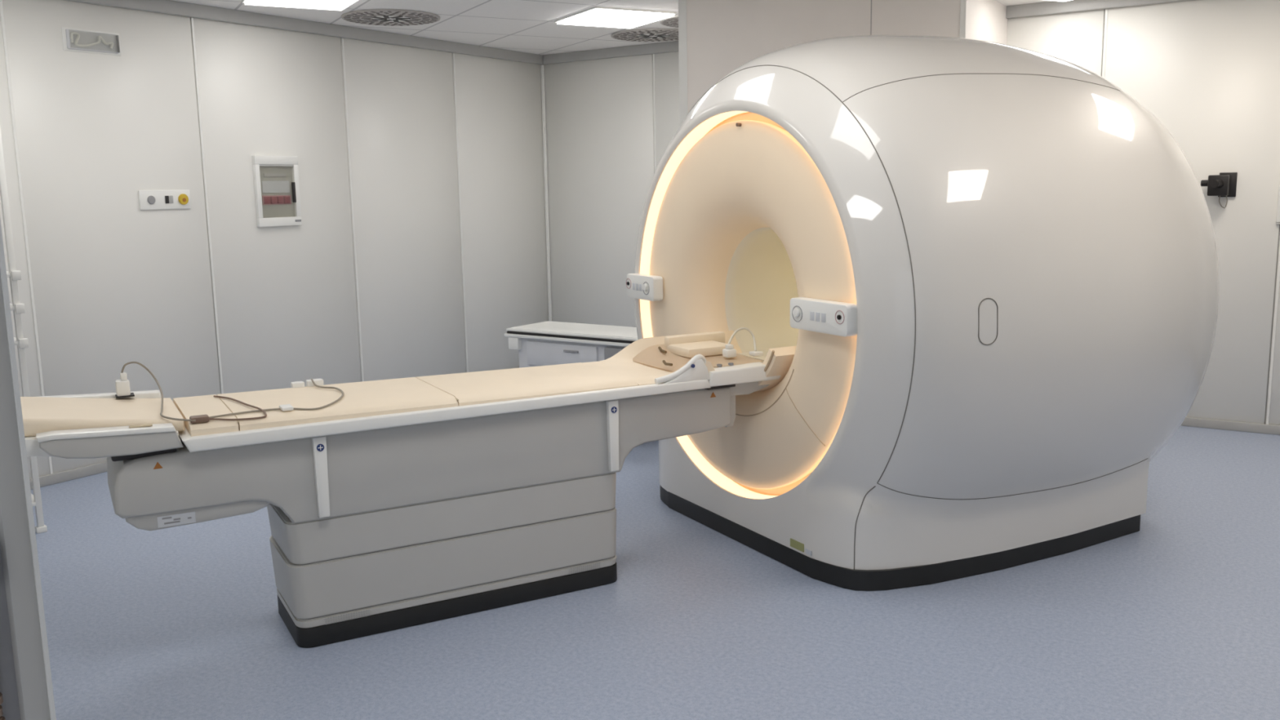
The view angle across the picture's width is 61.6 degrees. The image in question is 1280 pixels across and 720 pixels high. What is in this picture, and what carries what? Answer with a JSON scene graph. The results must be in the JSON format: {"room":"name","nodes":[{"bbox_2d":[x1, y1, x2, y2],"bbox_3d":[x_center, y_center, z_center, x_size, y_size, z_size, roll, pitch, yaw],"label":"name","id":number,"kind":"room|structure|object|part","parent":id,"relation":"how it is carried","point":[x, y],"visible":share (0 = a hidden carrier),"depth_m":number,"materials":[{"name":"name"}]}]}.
{"room":"radiology room","nodes":[
{"label":"radiology room","id":0,"kind":"room"},
{"bbox_2d":[0,0,548,479],"bbox_3d":[-3.031,-0.816,6.861,0.160,2.850,7.640,5,11,33],"label":"wall","id":1,"kind":"structure","parent":0,"point":[116,283],"depth_m":7.32,"materials":[{"name":"white paint"}]},
{"bbox_2d":[61,26,120,55],"bbox_3d":[-3.200,-1.865,6.283,0.038,0.130,0.350,5,11,33],"label":"emergency light","id":2,"kind":"object","parent":1,"relation":"attached to","point":[79,40],"visible":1,"depth_m":6.27,"materials":[{"name":"grey plastic"}]},
{"bbox_2d":[137,189,191,209],"bbox_3d":[-2.986,-1.006,6.733,0.027,0.120,0.353,5,11,33],"label":"outlet panel","id":3,"kind":"object","parent":1,"relation":"attached to","point":[148,199],"visible":1,"depth_m":6.72,"materials":[{"name":"grey plastic"}]},
{"bbox_2d":[146,195,155,204],"bbox_3d":[-3.033,-0.993,6.662,0.012,0.052,0.052,5,11,33],"label":"outlet","id":4,"kind":"object","parent":3,"relation":"attached to","point":[150,199],"depth_m":6.66,"materials":[{"name":"grey plastic"}]},
{"bbox_2d":[164,195,168,203],"bbox_3d":[-2.974,-1.009,6.751,0.007,0.048,0.025,5,11,33],"label":"outlet","id":5,"kind":"object","parent":3,"relation":"attached to","point":[166,197],"depth_m":6.75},
{"bbox_2d":[168,195,173,203],"bbox_3d":[-2.958,-1.013,6.775,0.007,0.048,0.022,5,11,33],"label":"outlet","id":6,"kind":"object","parent":3,"relation":"attached to","point":[171,197],"depth_m":6.77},
{"bbox_2d":[177,193,188,204],"bbox_3d":[-2.911,-1.024,6.842,0.016,0.068,0.068,5,11,33],"label":"button","id":7,"kind":"object","parent":3,"relation":"attached to","point":[183,198],"depth_m":6.83,"materials":[{"name":"yellow plastic"}]},
{"bbox_2d":[0,0,468,474],"bbox_3d":[-2.484,-0.924,7.536,0.005,2.710,3.591,5,11,33],"label":"trim","id":8,"kind":"structure","parent":1,"relation":"attached to","point":[1,1],"depth_m":6.96,"materials":[{"name":"grey metal"}]},
{"bbox_2d":[29,366,519,489],"bbox_3d":[-2.878,0.553,7.117,0.014,0.062,7.440,5,11,33],"label":"baseboard","id":9,"kind":"structure","parent":1,"relation":"attached to","point":[71,474],"depth_m":6.37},
{"bbox_2d":[251,155,302,226],"bbox_3d":[-2.509,-1.169,7.435,0.036,0.480,0.360,5,11,33],"label":"breaker panel","id":10,"kind":"object","parent":1,"relation":"attached to","point":[276,178],"visible":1,"depth_m":7.43,"materials":[{"name":"grey plastic"}]},
{"bbox_3d":[-2.519,-1.110,7.446,0.004,0.064,0.240,5,11,33],"label":"breaker rail","id":11,"kind":"part","parent":10,"relation":"part of","materials":[{"name":"red plastic"}]},
{"bbox_2d":[65,0,543,64],"bbox_3d":[-2.916,-2.190,6.669,0.045,0.080,7.440,5,11,33],"label":"trim","id":12,"kind":"structure","parent":1,"relation":"attached to","point":[163,6],"depth_m":7.50,"materials":[{"name":"white metal"}]},
{"bbox_2d":[171,0,1053,54],"bbox_3d":[0.023,-1.800,3.330,9.250,0.100,10.420,5,11,33],"label":"ceiling","id":13,"kind":"structure","parent":0,"point":[527,26],"depth_m":7.56,"materials":[{"name":"tile"}]},
{"bbox_2d":[241,0,357,10],"bbox_3d":[-2.054,-2.219,6.573,0.630,0.024,0.670,-6,10,-28],"label":"recessed light","id":14,"kind":"object","parent":13,"relation":"in","point":[335,5],"visible":1,"depth_m":6.71,"materials":[{"name":"white plastic"}]},
{"bbox_2d":[341,8,439,26],"bbox_3d":[-1.722,-2.366,7.429,0.670,0.014,0.670,-6,10,-28],"label":"ceiling vent","id":15,"kind":"object","parent":13,"relation":"in","point":[388,17],"visible":1,"depth_m":7.37,"materials":[{"name":"white plastic"}]},
{"bbox_2d":[554,6,676,28],"bbox_3d":[-0.180,-2.416,7.588,0.630,0.024,0.670,-6,10,-28],"label":"recessed light","id":16,"kind":"object","parent":13,"relation":"in","point":[598,16],"visible":1,"depth_m":7.49,"materials":[{"name":"white plastic"}]},
{"bbox_2d":[610,28,678,41],"bbox_3d":[0.105,-2.572,8.508,0.670,0.014,0.670,-6,10,-28],"label":"ceiling vent","id":17,"kind":"object","parent":13,"relation":"in","point":[642,34],"visible":0.84,"depth_m":8.45,"materials":[{"name":"white plastic"}]},
{"bbox_2d":[660,15,678,27],"bbox_3d":[0.481,-2.471,7.833,0.670,0.014,0.670,-6,10,-28],"label":"recessed light","id":18,"kind":"object","parent":13,"relation":"in","point":[673,21],"visible":0.14,"depth_m":7.79,"materials":[{"name":"white plastic"}]},
{"bbox_2d":[1048,0,1071,1],"bbox_3d":[2.718,-2.334,6.745,0.630,0.024,0.670,-6,10,-28],"label":"recessed light","id":19,"kind":"object","parent":13,"relation":"in","point":[1048,0],"visible":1,"depth_m":7.11,"materials":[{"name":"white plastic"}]},
{"bbox_2d":[31,425,1279,719],"bbox_3d":[0.076,1.112,3.796,9.250,0.100,10.420,5,11,33],"label":"floor","id":20,"kind":"structure","parent":0,"point":[1177,617],"depth_m":4.00,"materials":[{"name":"plastic"}]},
{"bbox_2d":[0,126,47,533],"bbox_3d":[-3.323,-0.107,5.160,0.604,2.000,0.350,-9,12,-41],"label":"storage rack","id":21,"kind":"object","parent":20,"relation":"on","point":[18,308],"visible":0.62,"depth_m":5.20,"materials":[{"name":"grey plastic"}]},
{"bbox_2d":[6,271,10,277],"bbox_3d":[-3.332,-0.394,5.115,0.572,0.020,0.322,-9,12,-41],"label":"shelf","id":22,"kind":"object","parent":21,"relation":"attached to","point":[8,273],"depth_m":5.16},
{"bbox_2d":[9,303,13,311],"bbox_3d":[-3.329,-0.236,5.141,0.572,0.020,0.322,-9,12,-41],"label":"shelf","id":23,"kind":"object","parent":21,"relation":"attached to","point":[11,305],"depth_m":5.19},
{"bbox_2d":[13,337,17,345],"bbox_3d":[-3.326,-0.068,5.168,0.572,0.020,0.322,-9,12,-41],"label":"shelf","id":24,"kind":"object","parent":21,"relation":"attached to","point":[15,340],"depth_m":5.22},
{"bbox_2d":[31,493,35,506],"bbox_3d":[-3.312,0.732,5.296,0.572,0.020,0.322,-9,12,-41],"label":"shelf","id":25,"kind":"object","parent":21,"relation":"attached to","point":[33,499],"depth_m":5.35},
{"bbox_2d":[20,331,781,648],"bbox_3d":[-0.841,0.493,4.354,3.140,0.977,0.610,-6,10,-28],"label":"table","id":26,"kind":"object","parent":20,"relation":"on","point":[393,504],"depth_m":4.09,"materials":[{"name":"plastic"}]},
{"bbox_3d":[-2.046,0.169,3.951,0.548,0.110,0.060,-6,10,-28],"label":"foot rail","id":27,"kind":"part","parent":26,"relation":"part of","materials":[{"name":"white plastic"}]},
{"bbox_3d":[-1.732,0.272,3.525,0.421,0.086,0.062,-6,10,-28],"label":"foot rail","id":28,"kind":"part","parent":26,"relation":"part of","materials":[{"name":"plastic"}]},
{"bbox_2d":[115,361,195,421],"bbox_3d":[-1.716,0.106,3.815,0.559,0.156,0.128,8,13,44],"label":"plug","id":29,"kind":"object","parent":26,"relation":"on","point":[122,389],"visible":1,"depth_m":3.94,"materials":[{"name":"white plastic"}]},
{"bbox_2d":[164,520,180,524],"bbox_3d":[-1.597,0.555,3.663,0.050,0.006,0.001,-6,10,-28],"label":"print","id":30,"kind":"object","parent":26,"relation":"on","point":[175,522],"depth_m":3.66},
{"bbox_2d":[189,378,343,423],"bbox_3d":[-1.391,0.147,4.000,0.584,0.033,0.539,-6,10,-28],"label":"cable","id":31,"kind":"object","parent":26,"relation":"on","point":[201,418],"visible":1,"depth_m":3.81,"materials":[{"name":"brown plastic"}]},
{"bbox_3d":[-1.147,0.421,3.866,0.048,0.297,0.028,-6,10,-28],"label":"handle","id":32,"kind":"part","parent":26,"relation":"part of","materials":[{"name":"white plastic"}]},
{"bbox_2d":[324,608,369,625],"bbox_3d":[-1.089,0.957,3.999,0.164,0.026,0.002,-6,10,-28],"label":"vent grille","id":33,"kind":"object","parent":26,"relation":"attached to","point":[343,616],"depth_m":4.00,"materials":[{"name":"white plastic"}]},
{"bbox_2d":[568,562,599,574],"bbox_3d":[-0.230,0.867,4.463,0.144,0.025,0.002,-6,10,-28],"label":"vent grille","id":34,"kind":"object","parent":26,"relation":"attached to","point":[575,568],"depth_m":4.47,"materials":[{"name":"white plastic"}]},
{"bbox_3d":[-0.112,0.312,4.427,0.048,0.297,0.028,-6,10,-28],"label":"handle","id":35,"kind":"part","parent":26,"relation":"part of","materials":[{"name":"white plastic"}]},
{"bbox_3d":[0.189,0.047,4.538,0.240,0.095,0.036,-6,10,-28],"label":"wing panel","id":36,"kind":"part","parent":26,"relation":"part of","materials":[{"name":"white plastic"}]},
{"bbox_3d":[0.274,-0.042,4.895,0.496,0.100,0.440,-6,10,-28],"label":"head coil","id":37,"kind":"part","parent":26,"relation":"part of","materials":[{"name":"beige plastic"}]},
{"bbox_2d":[722,348,736,357],"bbox_3d":[0.404,-0.032,4.853,0.050,0.037,0.050,-6,10,-28],"label":"socket","id":38,"kind":"object","parent":26,"relation":"attached to","point":[726,353],"depth_m":4.83,"materials":[{"name":"plastic"}]},
{"bbox_2d":[724,327,756,351],"bbox_3d":[0.458,-0.089,4.900,0.179,0.108,0.092,-6,10,-28],"label":"lead","id":39,"kind":"object","parent":26,"relation":"in","point":[728,346],"visible":1,"depth_m":4.91,"materials":[{"name":"white plastic"}]},
{"bbox_2d":[749,350,763,356],"bbox_3d":[0.530,-0.029,4.895,0.050,0.020,0.050,-6,10,-28],"label":"socket","id":40,"kind":"object","parent":26,"relation":"attached to","point":[755,353],"depth_m":4.88,"materials":[{"name":"plastic"}]},
{"bbox_2d":[504,320,638,368],"bbox_3d":[-0.341,0.146,7.272,1.113,0.721,0.452,5,11,34],"label":"cabinet","id":41,"kind":"object","parent":20,"relation":"on","point":[548,343],"visible":0.27,"depth_m":7.14,"materials":[{"name":"white plastic"}]},
{"bbox_3d":[-0.518,-0.029,7.135,0.595,0.160,0.028,5,11,34],"label":"drawer","id":42,"kind":"part","parent":41,"relation":"part of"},
{"bbox_3d":[-0.454,-0.057,7.061,0.120,0.012,0.014,5,11,35],"label":"handle","id":43,"kind":"part","parent":41,"relation":"part of","materials":[{"name":"grey plastic"}]},
{"bbox_2d":[626,35,1219,591],"bbox_3d":[1.298,-0.399,5.358,2.118,2.344,2.349,-6,10,-28],"label":"scanner","id":44,"kind":"object","parent":20,"relation":"on","point":[979,279],"visible":0.89,"depth_m":4.45,"materials":[{"name":"white plastic"}]},
{"bbox_3d":[0.024,-0.379,5.571,0.059,0.125,0.290,-6,10,-28],"label":"control panel","id":45,"kind":"part","parent":44,"relation":"part of","materials":[{"name":"white plastic"}]},
{"bbox_3d":[0.027,-0.371,5.493,0.014,0.038,0.038,-6,10,-28],"label":"knob","id":46,"kind":"part","parent":44,"relation":"part of","materials":[{"name":"white plastic"}]},
{"bbox_2d":[640,111,777,498],"bbox_3d":[0.465,-0.244,4.946,0.096,1.764,1.764,-6,10,-28],"label":"lamp","id":47,"kind":"object","parent":44,"relation":"attached to","point":[722,177],"depth_m":5.11,"materials":[{"name":"white plastic"}]},
{"bbox_3d":[0.640,-0.194,4.395,0.014,0.038,0.038,-6,10,-28],"label":"knob","id":48,"kind":"part","parent":44,"relation":"part of","materials":[{"name":"white plastic"}]},
{"bbox_3d":[0.733,-0.175,4.301,0.059,0.125,0.367,-6,10,-28],"label":"control panel","id":49,"kind":"part","parent":44,"relation":"part of","materials":[{"name":"white plastic"}]},
{"bbox_2d":[678,0,1007,124],"bbox_3d":[1.435,-0.991,7.441,1.668,2.850,1.727,5,11,33],"label":"wall pillar","id":50,"kind":"structure","parent":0,"point":[716,37],"depth_m":6.89,"materials":[{"name":"white paint"}]},
{"bbox_2d":[543,0,1279,425],"bbox_3d":[2.792,-1.052,7.672,8.650,2.850,0.160,5,11,33],"label":"wall","id":51,"kind":"structure","parent":0,"point":[1208,70],"depth_m":7.07,"materials":[{"name":"white paint"}]},
{"bbox_2d":[542,0,1192,64],"bbox_3d":[2.729,-2.404,7.356,8.605,0.080,0.045,5,11,33],"label":"trim","id":52,"kind":"structure","parent":51,"relation":"attached to","point":[1073,6],"depth_m":7.41,"materials":[{"name":"white metal"}]},
{"bbox_2d":[540,8,1279,424],"bbox_3d":[1.588,-1.128,8.347,5.892,2.710,0.031,5,11,33],"label":"trim","id":53,"kind":"structure","parent":51,"relation":"attached to","point":[542,66],"depth_m":9.73,"materials":[{"name":"grey metal"}]},
{"bbox_2d":[1200,172,1237,208],"bbox_3d":[3.677,-1.078,6.837,0.195,0.228,0.235,5,11,33],"label":"camera","id":54,"kind":"object","parent":51,"relation":"attached to","point":[1224,184],"visible":1,"depth_m":6.81,"materials":[{"name":"black plastic"}]},
{"bbox_3d":[3.630,-1.135,6.891,0.050,0.040,0.040,5,11,33],"label":"knob","id":55,"kind":"part","parent":54,"relation":"part of","materials":[{"name":"black plastic"}]},
{"bbox_3d":[3.775,-1.125,6.894,0.100,0.155,0.020,5,11,33],"label":"mount plate","id":56,"kind":"part","parent":54,"relation":"part of","materials":[{"name":"black plastic"}]},
{"bbox_2d":[1181,417,1279,435],"bbox_3d":[2.775,0.337,7.817,8.636,0.062,0.014,5,11,33],"label":"baseboard","id":57,"kind":"structure","parent":51,"relation":"attached to","point":[1188,421],"depth_m":7.07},
{"bbox_2d":[1275,177,1279,224],"bbox_3d":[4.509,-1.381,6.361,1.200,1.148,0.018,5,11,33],"label":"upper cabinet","id":58,"kind":"object","parent":51,"relation":"attached to","point":[1277,222],"visible":1,"depth_m":6.75,"materials":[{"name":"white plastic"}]},
{"bbox_3d":[-1.417,0.035,1.365,8.650,2.850,0.280,5,11,33],"label":"wall","id":59,"kind":"structure","parent":0,"visible":0},
{"bbox_2d":[0,218,56,719],"bbox_3d":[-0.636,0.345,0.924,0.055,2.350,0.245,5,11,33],"label":"door","id":60,"kind":"structure","parent":59,"relation":"in","point":[26,689],"depth_m":0.98,"materials":[{"name":"plastic"}]}
]}

